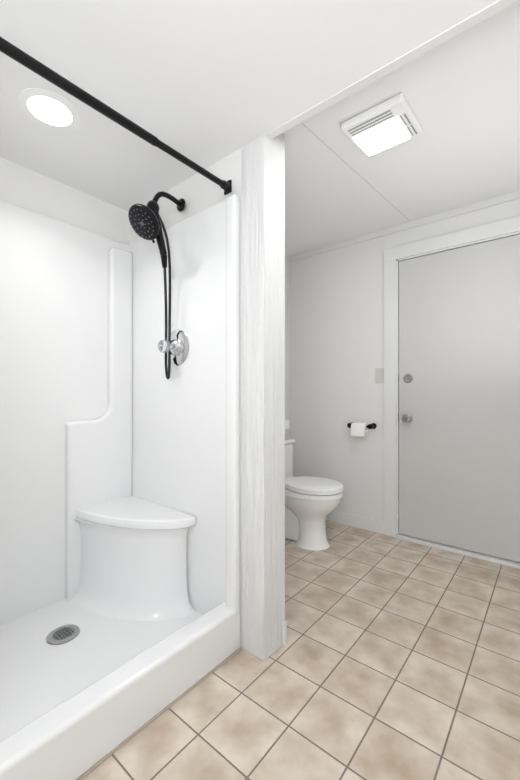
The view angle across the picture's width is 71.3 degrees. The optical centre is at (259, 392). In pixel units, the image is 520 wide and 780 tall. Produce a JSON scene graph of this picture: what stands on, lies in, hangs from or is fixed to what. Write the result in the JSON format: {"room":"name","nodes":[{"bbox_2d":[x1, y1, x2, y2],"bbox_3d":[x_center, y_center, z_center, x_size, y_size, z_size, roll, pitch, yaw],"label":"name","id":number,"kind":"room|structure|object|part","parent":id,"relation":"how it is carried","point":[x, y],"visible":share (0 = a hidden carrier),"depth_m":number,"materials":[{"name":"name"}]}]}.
{"room":"bathroom","nodes":[
{"label":"bathroom","id":0,"kind":"room"},
{"bbox_2d":[0,157,289,437],"bbox_3d":[-1.000,-0.146,1.842,0.100,2.450,4.117,0,0,39],"label":"wall","id":1,"kind":"structure","parent":0,"point":[29,190],"depth_m":1.83,"materials":[{"name":"white paint"}]},
{"bbox_2d":[130,148,240,646],"bbox_3d":[-0.367,-0.021,1.861,0.858,2.200,0.146,0,0,39],"label":"wall","id":2,"kind":"structure","parent":0,"point":[198,193],"depth_m":1.67,"materials":[{"name":"white paint"}]},
{"bbox_2d":[285,420,288,428],"bbox_3d":[-0.079,0.151,1.814,0.445,0.045,0.144,0,0,39],"label":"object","id":3,"kind":"structure","parent":2,"relation":"attached to","point":[286,424],"depth_m":1.72,"materials":[{"name":"white paint"}]},
{"bbox_2d":[0,0,496,211],"bbox_3d":[-0.285,-1.100,0.220,3.060,0.120,2.300,0,0,39],"label":"ceiling","id":4,"kind":"structure","parent":0,"point":[204,84],"depth_m":1.16,"materials":[{"name":"white paint"}]},
{"bbox_2d":[17,88,80,130],"bbox_3d":[-0.771,-1.035,1.334,0.202,0.004,0.202,0,0,39],"label":"recessed light","id":5,"kind":"object","parent":4,"relation":"in","point":[49,109],"visible":1,"depth_m":1.32,"materials":[{"name":"white plastic"}]},
{"bbox_2d":[265,0,519,139],"bbox_3d":[0.833,-1.084,0.815,2.076,0.099,0.035,0,0,39],"label":"trim","id":6,"kind":"structure","parent":4,"relation":"attached to","point":[485,13],"depth_m":1.13,"materials":[{"name":"white paint"}]},
{"bbox_2d":[241,133,284,660],"bbox_3d":[0.014,-0.022,1.550,0.126,2.200,0.147,0,0,39],"label":"wall","id":7,"kind":"structure","parent":0,"point":[262,388],"depth_m":1.50,"materials":[{"name":"white paint"}]},
{"bbox_2d":[283,620,286,644],"bbox_3d":[0.106,1.028,1.555,0.008,0.100,0.020,0,0,39],"label":"baseboard","id":8,"kind":"structure","parent":7,"relation":"attached to","point":[284,632],"depth_m":1.55,"materials":[{"name":"white paint"}]},
{"bbox_2d":[81,520,519,779],"bbox_3d":[0.272,1.117,0.900,3.260,0.080,4.267,0,0,39],"label":"floor","id":9,"kind":"structure","parent":0,"point":[393,658],"depth_m":1.33,"materials":[{"name":"tile"}]},
{"bbox_2d":[0,37,239,779],"bbox_3d":[-0.752,0.069,1.381,0.851,2.012,1.083,0,0,39],"label":"shower stall","id":10,"kind":"object","parent":9,"relation":"on","point":[119,492],"visible":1,"depth_m":1.66,"materials":[{"name":"white plastic"}]},
{"bbox_3d":[-0.453,-0.863,1.131,0.040,0.052,1.015,0,0,39],"label":"curtain rod","id":11,"kind":"part","parent":10,"relation":"part of","materials":[{"name":"black metal"}]},
{"bbox_2d":[75,647,241,779],"bbox_3d":[-0.421,1.075,1.109,0.012,0.005,1.080,0,0,39],"label":"trim","id":12,"kind":"structure","parent":10,"relation":"attached to","point":[106,756],"depth_m":1.19,"materials":[{"name":"beige"}]},
{"bbox_3d":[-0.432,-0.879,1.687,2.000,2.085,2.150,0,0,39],"label":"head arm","id":13,"kind":"part","parent":10,"relation":"part of"},
{"bbox_2d":[285,438,342,550],"bbox_3d":[0.260,0.730,2.694,0.742,0.703,0.497,0,0,39],"label":"toilet","id":14,"kind":"object","parent":9,"relation":"on","point":[311,503],"visible":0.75,"depth_m":2.51,"materials":[{"name":"white ceramic"}]},
{"bbox_3d":[0.366,0.658,2.613,0.475,0.048,0.370,0,0,39],"label":"seat","id":15,"kind":"part","parent":14,"relation":"part of","materials":[{"name":"white plastic"}]},
{"bbox_2d":[283,1,519,256],"bbox_3d":[0.993,-1.246,1.792,3.060,0.269,1.682,0,0,39],"label":"ceiling","id":16,"kind":"structure","parent":0,"point":[461,92],"depth_m":1.75,"materials":[{"name":"white paint"}]},
{"bbox_2d":[301,122,409,220],"bbox_3d":[0.601,-1.178,2.031,0.004,0.135,1.527,0,0,39],"label":"trim","id":17,"kind":"structure","parent":16,"relation":"attached to","point":[351,168],"depth_m":1.82,"materials":[{"name":"grey"}]},
{"bbox_2d":[341,93,422,155],"bbox_3d":[0.522,-1.123,1.545,0.255,0.040,0.275,0,5,39],"label":"exhaust fan","id":18,"kind":"object","parent":16,"relation":"attached to","point":[390,122],"visible":1,"depth_m":1.51,"materials":[{"name":"white plastic"}]},
{"bbox_2d":[290,198,519,520],"bbox_3d":[1.493,-0.145,2.403,3.060,2.450,0.100,0,0,39],"label":"wall","id":19,"kind":"structure","parent":0,"point":[336,327],"depth_m":2.98,"materials":[{"name":"white paint"}]},
{"bbox_2d":[326,510,383,533],"bbox_3d":[0.611,1.034,3.045,0.878,0.095,0.012,0,0,39],"label":"baseboard","id":20,"kind":"structure","parent":19,"relation":"attached to","point":[368,524],"depth_m":2.90,"materials":[{"name":"white paint"}]},
{"bbox_2d":[347,422,376,436],"bbox_3d":[0.788,0.284,2.840,0.214,0.100,0.109,0,0,39],"label":"toilet paper holder","id":21,"kind":"object","parent":19,"relation":"attached to","point":[359,429],"visible":1,"depth_m":2.80,"materials":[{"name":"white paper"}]},
{"bbox_2d":[375,368,383,382],"bbox_3d":[0.921,-0.132,2.795,0.070,0.117,0.012,0,0,39],"label":"light switch","id":22,"kind":"object","parent":19,"relation":"attached to","point":[379,375],"visible":0.96,"depth_m":2.79,"materials":[{"name":"grey plastic"}]},
{"bbox_2d":[289,190,519,261],"bbox_3d":[1.457,-1.231,2.362,3.060,0.055,0.012,0,0,39],"label":"crown molding","id":23,"kind":"structure","parent":19,"relation":"attached to","point":[460,211],"depth_m":2.62,"materials":[{"name":"white paint"}]},
{"bbox_2d":[384,216,519,536],"bbox_3d":[1.369,-0.004,2.490,1.005,2.169,0.120,0,0,39],"label":"door frame","id":24,"kind":"structure","parent":19,"relation":"attached to","point":[479,233],"depth_m":2.71,"materials":[{"name":"white paint"}]},
{"bbox_2d":[395,534,519,568],"bbox_3d":[1.365,1.070,2.481,0.829,0.022,0.135,0,0,39],"label":"door sill","id":25,"kind":"structure","parent":19,"relation":"attached to","point":[494,559],"depth_m":2.43,"materials":[{"name":"white paint"}]},
{"bbox_2d":[399,234,519,561],"bbox_3d":[1.356,0.035,2.473,0.791,2.032,0.040,0,0,39],"label":"door","id":26,"kind":"structure","parent":19,"relation":"in","point":[459,397],"depth_m":2.44,"materials":[{"name":"grey paint"}]},
{"bbox_2d":[402,414,412,422],"bbox_3d":[1.067,0.186,2.636,0.066,0.066,0.071,0,0,39],"label":"door knob","id":27,"kind":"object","parent":26,"relation":"attached to","point":[407,418],"depth_m":2.62,"materials":[{"name":"silver metal"}]},
{"bbox_2d":[403,374,412,382],"bbox_3d":[1.080,-0.104,2.652,0.064,0.064,0.030,0,0,39],"label":"lock","id":28,"kind":"object","parent":26,"relation":"attached to","point":[407,378],"depth_m":2.65,"materials":[{"name":"silver metal"}]}
]}

